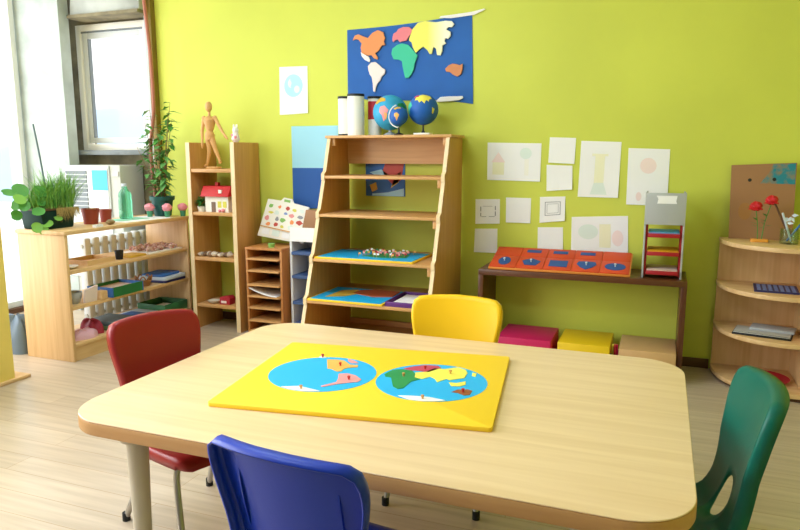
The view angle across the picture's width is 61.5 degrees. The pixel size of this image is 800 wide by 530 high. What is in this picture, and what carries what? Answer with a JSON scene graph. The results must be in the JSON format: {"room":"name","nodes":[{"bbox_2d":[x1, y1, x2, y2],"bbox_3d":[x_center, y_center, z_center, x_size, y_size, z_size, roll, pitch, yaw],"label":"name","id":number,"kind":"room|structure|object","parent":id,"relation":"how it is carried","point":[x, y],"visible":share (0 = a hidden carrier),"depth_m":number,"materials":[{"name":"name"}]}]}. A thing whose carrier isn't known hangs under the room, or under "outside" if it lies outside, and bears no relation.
{"room":"preschool classroom","nodes":[
{"label":"preschool classroom","id":0,"kind":"room"},
{"bbox_2d":[0,226,14,382],"bbox_3d":[-3.089,-0.510,1.726,0.150,3.050,4.300,4,10,21],"label":"wall","id":1,"kind":"structure","parent":0,"point":[7,372],"depth_m":3.84,"materials":[{"name":"yellow paint"}]},
{"bbox_2d":[0,371,30,386],"bbox_3d":[-2.567,0.768,3.300,0.190,0.020,1.590,4,10,21],"label":"trim","id":2,"kind":"structure","parent":1,"relation":"attached to","point":[19,376],"depth_m":3.93,"materials":[{"name":"brown wood"}]},
{"bbox_2d":[0,0,83,309],"bbox_3d":[-2.998,-1.148,5.628,0.665,3.050,0.100,4,10,21],"label":"window","id":3,"kind":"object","parent":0,"point":[42,36],"visible":0.56,"depth_m":5.50,"materials":[{"name":"glass"}]},
{"bbox_2d":[0,310,799,529],"bbox_3d":[-0.923,1.002,2.237,7.200,0.100,6.350,4,10,21],"label":"floor","id":4,"kind":"structure","parent":0,"point":[55,475],"depth_m":2.79,"materials":[{"name":"laminate"}]},
{"bbox_2d":[9,305,23,313],"bbox_3d":[-3.731,0.561,4.500,0.200,0.040,3.020,4,10,21],"label":"trim","id":5,"kind":"structure","parent":4,"relation":"on","point":[20,308],"depth_m":5.61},
{"bbox_2d":[2,0,28,308],"bbox_3d":[-3.707,-0.891,4.242,0.060,2.910,3.000,4,10,21],"label":"window","id":6,"kind":"structure","parent":5,"relation":"on","point":[7,8],"depth_m":5.54,"materials":[{"name":"white"}]},
{"bbox_2d":[9,313,27,354],"bbox_3d":[-2.583,0.451,4.531,0.291,0.248,0.190,4,10,21],"label":"bag","id":7,"kind":"object","parent":4,"relation":"on","point":[17,322],"visible":0.52,"depth_m":4.44,"materials":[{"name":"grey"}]},
{"bbox_2d":[15,214,192,361],"bbox_3d":[-2.041,0.108,4.811,0.418,0.835,1.182,4,10,21],"label":"shelf","id":8,"kind":"object","parent":4,"relation":"on","point":[45,270],"visible":0.61,"depth_m":4.32,"materials":[{"name":"brown wood"}]},
{"bbox_2d":[1,124,98,233],"bbox_3d":[-2.275,-0.558,4.334,0.516,0.688,0.634,4,10,21],"label":"planter","id":9,"kind":"object","parent":8,"relation":"on","point":[51,205],"visible":1,"depth_m":4.27,"materials":[{"name":"teal"}]},
{"bbox_2d":[71,290,81,303],"bbox_3d":[-2.109,0.210,4.338,0.116,0.075,0.115,4,10,21],"label":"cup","id":10,"kind":"object","parent":8,"relation":"on","point":[76,294],"visible":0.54,"depth_m":4.32,"materials":[{"name":"grey"}]},
{"bbox_2d":[75,327,97,340],"bbox_3d":[-2.084,0.448,4.428,0.145,0.057,0.201,4,10,21],"label":"cloth bundle","id":11,"kind":"object","parent":8,"relation":"on","point":[85,333],"visible":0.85,"depth_m":4.39,"materials":[{"name":"pink"}]},
{"bbox_2d":[81,208,99,223],"bbox_3d":[-2.110,-0.335,4.601,0.139,0.107,0.131,4,10,21],"label":"terracotta pot","id":12,"kind":"object","parent":8,"relation":"on","point":[90,215],"visible":1,"depth_m":4.56,"materials":[{"name":"brown"}]},
{"bbox_2d":[83,285,97,302],"bbox_3d":[-2.014,0.187,4.379,0.032,0.106,0.100,4,10,21],"label":"card","id":13,"kind":"object","parent":8,"relation":"on","point":[90,294],"visible":1,"depth_m":4.37,"materials":[{"name":"beige"}]},
{"bbox_2d":[69,254,114,265],"bbox_3d":[-2.091,-0.034,4.542,0.200,0.032,0.240,4,10,21],"label":"wooden tray","id":14,"kind":"object","parent":8,"relation":"on","point":[87,260],"visible":0.81,"depth_m":4.53,"materials":[{"name":"brown wood"}]},
{"bbox_2d":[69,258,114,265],"bbox_3d":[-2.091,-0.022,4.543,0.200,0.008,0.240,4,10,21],"label":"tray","id":15,"kind":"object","parent":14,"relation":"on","point":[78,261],"depth_m":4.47,"materials":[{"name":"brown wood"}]},
{"bbox_2d":[80,318,103,333],"bbox_3d":[-2.094,0.407,4.551,0.185,0.098,0.094,5,11,28],"label":"cloth bundle","id":16,"kind":"object","parent":8,"relation":"on","point":[94,323],"visible":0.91,"depth_m":4.52,"materials":[{"name":"red"}]},
{"bbox_2d":[97,290,107,299],"bbox_3d":[-1.990,0.197,4.480,0.060,0.055,0.056,4,10,21],"label":"wooden block","id":17,"kind":"object","parent":8,"relation":"on","point":[101,294],"visible":0.78,"depth_m":4.46,"materials":[{"name":"brown wood"}]},
{"bbox_2d":[87,279,143,297],"bbox_3d":[-1.975,0.160,4.680,0.220,0.065,0.290,4,10,21],"label":"open box","id":18,"kind":"object","parent":8,"relation":"on","point":[118,287],"visible":0.8,"depth_m":4.67,"materials":[{"name":"blue plastic"}]},
{"bbox_2d":[114,250,122,259],"bbox_3d":[-1.951,-0.071,4.676,0.060,0.062,0.060,4,10,21],"label":"cup","id":19,"kind":"object","parent":8,"relation":"on","point":[118,253],"visible":1,"depth_m":4.66,"materials":[{"name":"black"}]},
{"bbox_2d":[123,252,145,257],"bbox_3d":[-1.927,-0.071,4.824,0.140,0.014,0.160,4,10,21],"label":"wooden tray","id":20,"kind":"object","parent":8,"relation":"on","point":[131,254],"depth_m":4.80,"materials":[{"name":"wood"}]},
{"bbox_2d":[98,216,172,222],"bbox_3d":[-1.933,-0.337,4.930,0.300,0.004,0.500,4,10,25],"label":"sheet","id":21,"kind":"object","parent":8,"relation":"on","point":[140,218],"visible":0.68,"depth_m":4.88,"materials":[{"name":"white paper"}]},
{"bbox_2d":[99,209,111,221],"bbox_3d":[-2.071,-0.348,4.738,0.086,0.088,0.086,4,10,21],"label":"terracotta pot","id":22,"kind":"object","parent":21,"relation":"on","point":[105,214],"visible":0.95,"depth_m":4.71,"materials":[{"name":"brown"}]},
{"bbox_2d":[118,183,132,218],"bbox_3d":[-2.015,-0.469,4.935,0.096,0.255,0.096,4,10,21],"label":"bottle","id":23,"kind":"object","parent":21,"relation":"on","point":[125,205],"visible":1,"depth_m":4.90,"materials":[{"name":"green plastic"}]},
{"bbox_2d":[144,203,154,216],"bbox_3d":[-1.892,-0.416,5.085,0.079,0.102,0.078,4,10,21],"label":"flower","id":24,"kind":"object","parent":21,"relation":"on","point":[149,207],"visible":1,"depth_m":5.07,"materials":[{"name":"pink plant"}]},
{"bbox_2d":[162,203,172,216],"bbox_3d":[-1.756,-0.414,5.076,0.079,0.102,0.078,4,10,21],"label":"flower","id":25,"kind":"object","parent":21,"relation":"on","point":[166,207],"visible":1,"depth_m":5.05,"materials":[{"name":"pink plant"}]},
{"bbox_2d":[120,309,156,314],"bbox_3d":[-1.928,0.371,4.978,0.260,0.032,0.240,4,10,21],"label":"binder","id":26,"kind":"object","parent":8,"relation":"on","point":[135,311],"visible":0.23,"depth_m":5.02,"materials":[{"name":"blue plastic"}]},
{"bbox_2d":[134,274,152,286],"bbox_3d":[-1.876,0.112,4.926,0.126,0.079,0.128,4,10,21],"label":"basket","id":27,"kind":"object","parent":8,"relation":"on","point":[146,280],"visible":0.78,"depth_m":4.90,"materials":[{"name":"brown"}]},
{"bbox_2d":[124,241,181,254],"bbox_3d":[-1.864,-0.136,5.090,0.240,0.056,0.365,4,10,21],"label":"tray","id":28,"kind":"object","parent":8,"relation":"on","point":[158,247],"visible":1,"depth_m":5.02,"materials":[{"name":"white"}]},
{"bbox_2d":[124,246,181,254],"bbox_3d":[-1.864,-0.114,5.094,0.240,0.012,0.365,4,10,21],"label":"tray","id":29,"kind":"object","parent":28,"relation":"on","point":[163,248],"depth_m":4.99,"materials":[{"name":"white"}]},
{"bbox_2d":[135,0,180,215],"bbox_3d":[-1.843,-1.219,5.045,0.466,1.701,0.264,4,10,21],"label":"potted ficus","id":30,"kind":"object","parent":8,"relation":"on","point":[160,198],"visible":0.99,"depth_m":5.10,"materials":[{"name":"teal"}]},
{"bbox_2d":[149,195,174,215],"bbox_3d":[-1.827,-0.455,5.178,0.188,0.150,0.187,4,10,21],"label":"pot","id":31,"kind":"object","parent":30,"relation":"on","point":[157,200],"depth_m":5.12,"materials":[{"name":"teal"}]},
{"bbox_2d":[137,297,187,310],"bbox_3d":[-1.839,0.313,5.216,0.260,0.070,0.260,4,10,21],"label":"tray","id":32,"kind":"object","parent":8,"relation":"on","point":[176,303],"visible":0.67,"depth_m":5.20,"materials":[{"name":"green"}]},
{"bbox_2d":[151,276,185,282],"bbox_3d":[-1.827,0.103,5.172,0.260,0.018,0.260,4,10,21],"label":"folded cloth","id":33,"kind":"object","parent":8,"relation":"on","point":[182,277],"visible":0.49,"depth_m":5.05,"materials":[{"name":"blue"}]},
{"bbox_2d":[139,272,184,280],"bbox_3d":[-1.827,0.081,5.168,0.260,0.026,0.260,3,10,18],"label":"folded cloth","id":34,"kind":"object","parent":33,"relation":"on","point":[180,274],"visible":0.44,"depth_m":5.06,"materials":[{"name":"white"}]},
{"bbox_2d":[142,269,178,276],"bbox_3d":[-1.831,0.063,5.151,0.200,0.016,0.230,3,10,15],"label":"folded cloth","id":35,"kind":"object","parent":34,"relation":"on","point":[156,273],"visible":0.94,"depth_m":5.13,"materials":[{"name":"blue"}]},
{"bbox_2d":[178,203,187,215],"bbox_3d":[-1.673,-0.427,5.180,0.079,0.102,0.078,4,10,21],"label":"flower","id":36,"kind":"object","parent":8,"relation":"on","point":[182,207],"visible":1,"depth_m":5.16,"materials":[{"name":"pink plant"}]},
{"bbox_3d":[-2.025,0.413,4.730,0.240,0.028,0.230,4,10,21],"label":"book","id":37,"kind":"object","parent":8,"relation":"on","visible":0},
{"bbox_2d":[95,313,133,325],"bbox_3d":[-2.025,0.385,4.726,0.240,0.030,0.220,3,10,17],"label":"book","id":38,"kind":"object","parent":37,"relation":"on","point":[107,319],"visible":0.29,"depth_m":4.73,"materials":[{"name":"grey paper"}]},
{"bbox_2d":[64,164,145,311],"bbox_3d":[-2.451,-0.233,5.643,0.580,1.200,0.284,4,10,21],"label":"air conditioner","id":39,"kind":"object","parent":4,"relation":"on","point":[103,194],"visible":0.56,"depth_m":5.46,"materials":[{"name":"grey"}]},
{"bbox_2d":[65,171,88,208],"bbox_3d":[-2.641,-0.613,5.506,0.220,0.314,0.008,4,10,21],"label":"grille","id":40,"kind":"object","parent":39,"relation":"attached to","point":[83,201],"depth_m":5.49,"materials":[{"name":"grey"}]},
{"bbox_2d":[79,229,149,318],"bbox_3d":[-2.206,0.101,5.272,0.066,0.700,0.680,4,10,21],"label":"radiator","id":41,"kind":"object","parent":4,"relation":"on","point":[100,244],"visible":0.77,"depth_m":5.19,"materials":[{"name":"white"}]},
{"bbox_2d":[106,309,212,529],"bbox_3d":[-0.757,0.557,2.399,0.494,0.727,0.373,8,12,41],"label":"plastic chair","id":42,"kind":"object","parent":4,"relation":"on","point":[140,345],"visible":0.34,"depth_m":2.43,"materials":[{"name":"red"}]},
{"bbox_2d":[185,142,261,332],"bbox_3d":[-1.315,-0.219,5.089,0.420,1.390,0.317,4,10,21],"label":"shelf","id":43,"kind":"object","parent":4,"relation":"on","point":[244,156],"visible":0.75,"depth_m":5.01,"materials":[{"name":"brown wood"}]},
{"bbox_2d":[194,197,205,211],"bbox_3d":[-1.476,-0.454,5.003,0.114,0.112,0.109,4,10,21],"label":"potted plant","id":44,"kind":"object","parent":43,"relation":"on","point":[201,208],"visible":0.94,"depth_m":4.99,"materials":[{"name":"green plant"}]},
{"bbox_2d":[200,101,227,168],"bbox_3d":[-1.358,-0.953,4.940,0.243,0.487,0.114,4,10,21],"label":"manikin","id":45,"kind":"object","parent":43,"relation":"on","point":[209,121],"visible":1,"depth_m":4.93,"materials":[{"name":"brown"}]},
{"bbox_2d":[201,182,231,212],"bbox_3d":[-1.322,-0.504,4.989,0.240,0.215,0.188,4,10,21],"label":"house","id":46,"kind":"object","parent":43,"relation":"on","point":[218,198],"visible":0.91,"depth_m":4.92,"materials":[{"name":"white"}]},
{"bbox_2d":[220,295,234,304],"bbox_3d":[-1.298,0.260,5.059,0.095,0.065,0.072,4,10,21],"label":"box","id":47,"kind":"object","parent":43,"relation":"on","point":[227,299],"visible":1,"depth_m":5.03,"materials":[{"name":"red"}]},
{"bbox_2d":[231,124,239,141],"bbox_3d":[-1.175,-0.941,4.803,0.060,0.128,0.063,4,10,21],"label":"figurine","id":48,"kind":"object","parent":43,"relation":"on","point":[235,136],"visible":0.99,"depth_m":4.79,"materials":[{"name":"beige"}]},
{"bbox_2d":[245,242,291,331],"bbox_3d":[-0.932,0.175,4.996,0.307,0.643,0.314,4,10,21],"label":"rack","id":49,"kind":"object","parent":4,"relation":"on","point":[265,266],"visible":0.61,"depth_m":4.92,"materials":[{"name":"brown wood"}]},
{"bbox_2d":[249,287,280,297],"bbox_3d":[-0.947,0.179,4.975,0.231,0.057,0.260,4,10,21],"label":"paper","id":50,"kind":"object","parent":49,"relation":"on","point":[267,291],"visible":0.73,"depth_m":4.94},
{"bbox_2d":[258,198,309,243],"bbox_3d":[-0.859,-0.329,4.960,0.413,0.332,0.074,4,10,21],"label":"board","id":51,"kind":"object","parent":49,"relation":"on","point":[279,216],"visible":0.93,"depth_m":4.96,"materials":[{"name":"white"}]},
{"bbox_2d":[289,233,312,322],"bbox_3d":[-0.648,0.132,4.909,0.218,0.755,0.232,4,10,21],"label":"rack","id":52,"kind":"object","parent":4,"relation":"on","point":[299,253],"visible":0.28,"depth_m":4.89,"materials":[{"name":"white"}]},
{"bbox_2d":[290,227,314,241],"bbox_3d":[-0.688,-0.213,4.745,0.200,0.100,0.002,4,10,21],"label":"paper note","id":53,"kind":"object","parent":52,"relation":"hanging from","point":[297,234],"visible":0.79,"depth_m":4.75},
{"bbox_2d":[302,209,315,227],"bbox_3d":[-0.616,-0.321,4.861,0.189,0.155,0.060,4,10,21],"label":"cardboard box","id":54,"kind":"object","parent":52,"relation":"on","point":[310,218],"visible":0.28,"depth_m":4.84,"materials":[{"name":"brown"}]},
{"bbox_2d":[207,434,395,529],"bbox_3d":[-0.150,0.692,1.573,0.387,0.727,0.495,5,10,27],"label":"plastic chair","id":55,"kind":"object","parent":4,"relation":"on","point":[260,488],"visible":1,"depth_m":1.36,"materials":[{"name":"blue"}]},
{"bbox_2d":[301,134,464,333],"bbox_3d":[-0.125,-0.122,4.376,0.882,1.428,0.798,4,10,21],"label":"bookcase","id":56,"kind":"object","parent":4,"relation":"on","point":[333,214],"visible":0.7,"depth_m":4.51,"materials":[{"name":"brown wood"}]},
{"bbox_2d":[338,96,347,134],"bbox_3d":[-0.379,-1.018,4.611,0.093,0.265,0.093,4,10,21],"label":"canister","id":57,"kind":"object","parent":56,"relation":"on","point":[342,100],"visible":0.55,"depth_m":4.57,"materials":[{"name":"white"}]},
{"bbox_2d":[307,286,402,306],"bbox_3d":[-0.277,0.200,4.423,0.520,0.018,0.435,4,10,21],"label":"map","id":58,"kind":"object","parent":56,"relation":"on","point":[346,295],"visible":0.84,"depth_m":4.37,"materials":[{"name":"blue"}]},
{"bbox_2d":[347,93,364,134],"bbox_3d":[-0.297,-1.010,4.537,0.117,0.275,0.117,4,10,21],"label":"canister","id":59,"kind":"object","parent":56,"relation":"on","point":[355,101],"visible":0.9,"depth_m":4.49,"materials":[{"name":"white"}]},
{"bbox_2d":[314,248,432,263],"bbox_3d":[-0.170,-0.073,4.428,0.680,0.042,0.390,4,10,21],"label":"map","id":60,"kind":"object","parent":56,"relation":"on","point":[383,256],"visible":1,"depth_m":4.36,"materials":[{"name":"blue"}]},
{"bbox_2d":[367,96,381,134],"bbox_3d":[-0.173,-1.017,4.606,0.097,0.265,0.097,4,10,21],"label":"canister","id":61,"kind":"object","parent":56,"relation":"on","point":[373,128],"visible":0.62,"depth_m":4.57,"materials":[{"name":"white"}]},
{"bbox_2d":[373,95,406,134],"bbox_3d":[-0.065,-0.996,4.480,0.230,0.265,0.231,4,10,21],"label":"globe","id":62,"kind":"object","parent":56,"relation":"on","point":[381,109],"visible":0.76,"depth_m":4.40,"materials":[{"name":"blue"}]},
{"bbox_2d":[388,105,407,134],"bbox_3d":[-0.008,-0.932,4.319,0.118,0.190,0.118,-6,11,-31],"label":"globe","id":63,"kind":"object","parent":56,"relation":"on","point":[397,115],"visible":1,"depth_m":4.28,"materials":[{"name":"blue"}]},
{"bbox_2d":[385,291,427,307],"bbox_3d":[0.082,0.221,4.258,0.245,0.030,0.340,4,10,21],"label":"tray","id":64,"kind":"object","parent":56,"relation":"on","point":[390,303],"visible":0.41,"depth_m":4.17,"materials":[{"name":"purple"}]},
{"bbox_2d":[394,295,418,303],"bbox_3d":[0.083,0.223,4.247,0.175,0.014,0.240,4,10,21],"label":"paper stack","id":65,"kind":"object","parent":64,"relation":"in","point":[407,298],"visible":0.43,"depth_m":4.24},
{"bbox_2d":[408,94,437,134],"bbox_3d":[0.151,-0.974,4.361,0.196,0.260,0.196,4,10,21],"label":"globe","id":66,"kind":"object","parent":56,"relation":"on","point":[423,108],"visible":0.99,"depth_m":4.29,"materials":[{"name":"blue"}]},
{"bbox_2d":[78,323,696,529],"bbox_3d":[0.014,0.667,2.179,1.666,0.580,1.172,4,10,21],"label":"table","id":67,"kind":"object","parent":4,"relation":"on","point":[578,440],"visible":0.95,"depth_m":1.79,"materials":[{"name":"beige wood"}]},
{"bbox_2d":[208,342,509,431],"bbox_3d":[-0.085,0.361,2.172,0.824,0.027,0.654,2,10,13],"label":"map","id":68,"kind":"object","parent":67,"relation":"on","point":[460,391],"visible":1,"depth_m":2.07,"materials":[{"name":"yellow"}]},
{"bbox_2d":[382,294,502,520],"bbox_3d":[0.178,0.517,2.645,0.387,0.727,0.495,3,10,17],"label":"plastic chair","id":69,"kind":"object","parent":4,"relation":"on","point":[454,316],"visible":0.16,"depth_m":2.77,"materials":[{"name":"yellow"}]},
{"bbox_2d":[498,324,558,348],"bbox_3d":[0.813,0.520,4.275,0.330,0.195,0.340,4,10,21],"label":"storage box","id":70,"kind":"object","parent":4,"relation":"on","point":[514,334],"visible":0.38,"depth_m":4.17,"materials":[{"name":"pink"}]},
{"bbox_2d":[478,262,687,368],"bbox_3d":[1.115,0.328,4.201,1.205,0.598,0.360,4,10,21],"label":"console table","id":71,"kind":"object","parent":4,"relation":"on","point":[486,277],"visible":0.5,"depth_m":3.96,"materials":[{"name":"brown wood"}]},
{"bbox_2d":[488,246,632,276],"bbox_3d":[0.993,-0.025,4.171,0.840,0.107,0.290,4,10,21],"label":"tray","id":72,"kind":"object","parent":71,"relation":"on","point":[599,263],"visible":1,"depth_m":4.14,"materials":[{"name":"orange"}]},
{"bbox_2d":[641,191,686,279],"bbox_3d":[1.540,-0.180,3.933,0.216,0.490,0.235,4,10,21],"label":"rack","id":73,"kind":"object","parent":71,"relation":"on","point":[660,208],"visible":1,"depth_m":3.83,"materials":[{"name":"grey"}]},
{"bbox_2d":[645,264,677,275],"bbox_3d":[1.540,0.027,3.961,0.172,0.028,0.225,4,10,21],"label":"tray","id":74,"kind":"object","parent":73,"relation":"on","point":[653,269],"depth_m":3.88,"materials":[{"name":"red"}]},
{"bbox_2d":[647,246,678,256],"bbox_3d":[1.540,-0.081,3.944,0.172,0.028,0.225,4,10,21],"label":"tray","id":75,"kind":"object","parent":73,"relation":"on","point":[651,250],"depth_m":3.87,"materials":[{"name":"red"}]},
{"bbox_2d":[648,228,679,238],"bbox_3d":[1.540,-0.185,3.927,0.172,0.028,0.225,4,10,21],"label":"tray","id":76,"kind":"object","parent":73,"relation":"on","point":[657,233],"depth_m":3.85,"materials":[{"name":"red"}]},
{"bbox_2d":[557,329,613,353],"bbox_3d":[1.144,0.540,4.149,0.300,0.195,0.340,4,10,21],"label":"storage box","id":77,"kind":"object","parent":4,"relation":"on","point":[571,339],"visible":0.47,"depth_m":4.04,"materials":[{"name":"yellow"}]},
{"bbox_2d":[618,335,675,365],"bbox_3d":[1.475,0.564,4.023,0.310,0.190,0.340,4,10,21],"label":"storage box","id":78,"kind":"object","parent":4,"relation":"on","point":[660,349],"visible":0.5,"depth_m":3.91,"materials":[{"name":"brown"}]},
{"bbox_2d":[688,365,789,529],"bbox_3d":[0.744,0.647,1.845,0.495,0.727,0.387,3,10,16],"label":"plastic chair","id":79,"kind":"object","parent":4,"relation":"on","point":[757,404],"visible":0.58,"depth_m":1.76,"materials":[{"name":"teal"}]},
{"bbox_2d":[709,237,799,402],"bbox_3d":[2.023,0.285,3.776,0.445,0.820,0.475,4,10,21],"label":"corner shelf","id":80,"kind":"object","parent":4,"relation":"on","point":[742,263],"visible":0.8,"depth_m":3.95,"materials":[{"name":"brown wood"}]},
{"bbox_2d":[750,238,768,242],"bbox_3d":[2.011,-0.138,3.768,0.090,0.016,0.044,4,10,21],"label":"stand","id":81,"kind":"object","parent":80,"relation":"on","point":[751,239],"visible":1,"depth_m":3.75,"materials":[{"name":"orange"}]},
{"bbox_2d":[749,201,763,238],"bbox_3d":[1.982,-0.251,3.757,0.079,0.212,0.078,-3,10,-15],"label":"rose","id":82,"kind":"object","parent":81,"relation":"in","point":[755,206],"visible":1,"depth_m":3.73,"materials":[{"name":"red plant"}]},
{"bbox_2d":[758,195,779,238],"bbox_3d":[2.047,-0.263,3.725,0.088,0.247,0.079,-4,10,-25],"label":"rose","id":83,"kind":"object","parent":81,"relation":"in","point":[771,200],"visible":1,"depth_m":3.70,"materials":[{"name":"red plant"}]},
{"bbox_2d":[728,163,796,240],"bbox_3d":[2.076,-0.367,3.867,0.335,0.438,0.059,4,10,21],"label":"bulletin board","id":84,"kind":"object","parent":80,"relation":"on","point":[750,183],"visible":0.95,"depth_m":3.86,"materials":[{"name":"brown"}]},
{"bbox_2d":[732,325,792,340],"bbox_3d":[2.019,0.377,3.747,0.290,0.018,0.170,6,11,33],"label":"notebook","id":85,"kind":"object","parent":80,"relation":"on","point":[739,329],"visible":0.8,"depth_m":3.70,"materials":[{"name":"black paper"}]},
{"bbox_2d":[749,323,796,334],"bbox_3d":[2.087,0.357,3.768,0.220,0.014,0.120,7,11,35],"label":"notebook","id":86,"kind":"object","parent":85,"relation":"on","point":[754,326],"visible":1,"depth_m":3.75,"materials":[{"name":"grey paper"}]},
{"bbox_2d":[753,283,799,294],"bbox_3d":[2.074,0.132,3.718,0.215,0.011,0.220,4,10,25],"label":"pad","id":87,"kind":"object","parent":80,"relation":"on","point":[767,288],"visible":1,"depth_m":3.68,"materials":[{"name":"blue"}]},
{"bbox_2d":[765,370,789,384],"bbox_3d":[2.050,0.640,3.799,0.264,0.022,0.264,4,10,21],"label":"plate","id":88,"kind":"object","parent":80,"relation":"on","point":[784,379],"visible":0.2,"depth_m":3.80,"materials":[{"name":"red"}]},
{"bbox_3d":[2.129,-0.157,3.681,0.095,0.082,0.095,4,10,21],"label":"glass jar","id":89,"kind":"object","parent":80,"relation":"on","visible":0},
{"bbox_2d":[782,213,798,241],"bbox_3d":[2.117,-0.205,3.666,0.083,0.159,0.033,4,10,21],"label":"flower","id":90,"kind":"object","parent":89,"relation":"in","point":[786,220],"visible":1,"depth_m":3.65,"materials":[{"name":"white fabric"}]},
{"bbox_2d":[154,0,799,367],"bbox_3d":[0.800,-0.949,4.410,5.760,3.050,0.140,4,10,21],"label":"wall","id":91,"kind":"structure","parent":0,"point":[715,84],"depth_m":4.31,"materials":[{"name":"paint"}]},
{"bbox_2d":[66,8,143,22],"bbox_3d":[-2.290,-1.976,5.345,0.710,0.025,0.220,4,10,21],"label":"trim","id":92,"kind":"structure","parent":91,"relation":"attached to","point":[127,14],"depth_m":5.30,"materials":[{"name":"wood"}]},
{"bbox_2d":[78,150,148,154],"bbox_3d":[-2.429,-0.938,5.613,0.920,0.040,0.140,4,10,21],"label":"window sill","id":93,"kind":"structure","parent":91,"relation":"attached to","point":[81,152],"depth_m":5.51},
{"bbox_2d":[67,0,163,213],"bbox_3d":[-2.553,-1.159,5.696,1.445,3.050,0.250,4,10,21],"label":"wall window","id":94,"kind":"structure","parent":91,"relation":"in","point":[83,159],"depth_m":5.61,"materials":[{"name":"wood"}]},
{"bbox_2d":[70,0,142,14],"bbox_3d":[-2.281,-2.157,5.323,0.700,0.340,0.200,4,10,21],"label":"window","id":95,"kind":"structure","parent":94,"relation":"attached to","point":[76,6],"depth_m":5.26,"materials":[{"name":"glass"}]},
{"bbox_2d":[75,20,149,149],"bbox_3d":[-2.340,-1.469,5.578,0.750,1.020,0.080,4,10,21],"label":"window","id":96,"kind":"structure","parent":94,"relation":"attached to","point":[84,34],"depth_m":5.60,"materials":[{"name":"white"}]},
{"bbox_2d":[279,66,307,114],"bbox_3d":[-0.775,-1.268,4.895,0.234,0.342,0.008,4,10,21],"label":"drawing","id":97,"kind":"object","parent":91,"relation":"attached to","point":[293,81],"visible":1,"depth_m":4.89,"materials":[{"name":"white paper"}]},
{"bbox_2d":[291,125,337,208],"bbox_3d":[-0.620,-0.713,4.926,0.380,0.598,0.006,4,10,21],"label":"poster","id":98,"kind":"object","parent":91,"relation":"attached to","point":[309,143],"visible":0.61,"depth_m":4.94,"materials":[{"name":"teal paper"}]},
{"bbox_2d":[366,164,404,196],"bbox_3d":[-0.104,-0.601,4.741,0.298,0.231,0.008,4,10,21],"label":"map","id":99,"kind":"object","parent":91,"relation":"attached to","point":[374,187],"visible":0.77,"depth_m":4.74,"materials":[{"name":"blue paper"}]},
{"bbox_2d":[347,9,484,103],"bbox_3d":[0.089,-1.378,4.532,0.984,0.594,0.018,4,10,21],"label":"map","id":100,"kind":"object","parent":91,"relation":"attached to","point":[434,58],"visible":0.99,"depth_m":4.53,"materials":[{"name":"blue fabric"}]},
{"bbox_2d":[192,308,708,367],"bbox_3d":[0.004,0.490,4.875,4.070,0.060,0.012,4,10,21],"label":"baseboard","id":101,"kind":"structure","parent":91,"relation":"attached to","point":[686,361],"depth_m":4.18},
{"bbox_2d":[474,229,496,252],"bbox_3d":[0.579,-0.166,4.544,0.160,0.165,0.008,4,10,21],"label":"paper square","id":102,"kind":"object","parent":91,"relation":"attached to","point":[485,240],"visible":1,"depth_m":4.54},
{"bbox_2d":[475,199,499,223],"bbox_3d":[0.587,-0.358,4.509,0.169,0.170,0.008,4,10,21],"label":"drawing","id":103,"kind":"object","parent":91,"relation":"attached to","point":[487,211],"visible":1,"depth_m":4.51,"materials":[{"name":"white paper"}]},
{"bbox_2d":[487,143,541,181],"bbox_3d":[0.742,-0.674,4.397,0.353,0.251,0.008,4,10,21],"label":"drawing","id":104,"kind":"object","parent":91,"relation":"attached to","point":[505,161],"visible":1,"depth_m":4.40,"materials":[{"name":"white paper"}]},
{"bbox_2d":[506,197,530,222],"bbox_3d":[0.778,-0.360,4.434,0.166,0.165,0.008,4,10,21],"label":"paper square","id":105,"kind":"object","parent":91,"relation":"attached to","point":[518,210],"visible":1,"depth_m":4.43,"materials":[{"name":"paper"}]},
{"bbox_2d":[538,227,562,249],"bbox_3d":[0.980,-0.168,4.386,0.168,0.162,0.008,4,10,21],"label":"paper square","id":106,"kind":"object","parent":91,"relation":"attached to","point":[548,237],"visible":0.89,"depth_m":4.38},
{"bbox_2d":[539,196,564,222],"bbox_3d":[0.984,-0.357,4.350,0.164,0.174,0.014,4,10,21],"label":"drawing","id":107,"kind":"object","parent":91,"relation":"attached to","point":[552,209],"visible":1,"depth_m":4.35,"materials":[{"name":"white paper"}]},
{"bbox_2d":[546,165,571,190],"bbox_3d":[1.019,-0.556,4.304,0.168,0.167,0.014,4,10,21],"label":"paper square","id":108,"kind":"object","parent":91,"relation":"attached to","point":[559,177],"visible":1,"depth_m":4.31,"materials":[{"name":"paper"}]},
{"bbox_2d":[548,137,575,163],"bbox_3d":[1.030,-0.727,4.275,0.167,0.168,0.008,4,10,21],"label":"paper square","id":109,"kind":"object","parent":91,"relation":"attached to","point":[561,150],"visible":1,"depth_m":4.28,"materials":[{"name":"paper"}]},
{"bbox_2d":[571,216,627,252],"bbox_3d":[1.266,-0.188,4.271,0.355,0.257,0.008,4,10,21],"label":"drawing","id":110,"kind":"object","parent":91,"relation":"attached to","point":[597,233],"visible":0.89,"depth_m":4.27,"materials":[{"name":"white paper"}]},
{"bbox_2d":[578,141,621,197],"bbox_3d":[1.247,-0.599,4.211,0.249,0.352,0.008,4,10,21],"label":"drawing","id":111,"kind":"object","parent":91,"relation":"attached to","point":[599,170],"visible":1,"depth_m":4.21,"materials":[{"name":"white paper"}]},
{"bbox_2d":[626,148,669,204],"bbox_3d":[1.515,-0.538,4.116,0.240,0.349,0.008,4,10,21],"label":"drawing","id":112,"kind":"object","parent":91,"relation":"attached to","point":[648,169],"visible":0.88,"depth_m":4.12,"materials":[{"name":"white paper"}]},
{"label":"outside","id":113,"kind":"structure","parent":0,"visible":0},
{"bbox_2d":[0,108,144,201],"bbox_3d":[-31.434,-11.538,70.205,90.000,9.405,20.000,4,10,21],"label":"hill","id":114,"kind":"structure","parent":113,"point":[111,122],"depth_m":65.33,"materials":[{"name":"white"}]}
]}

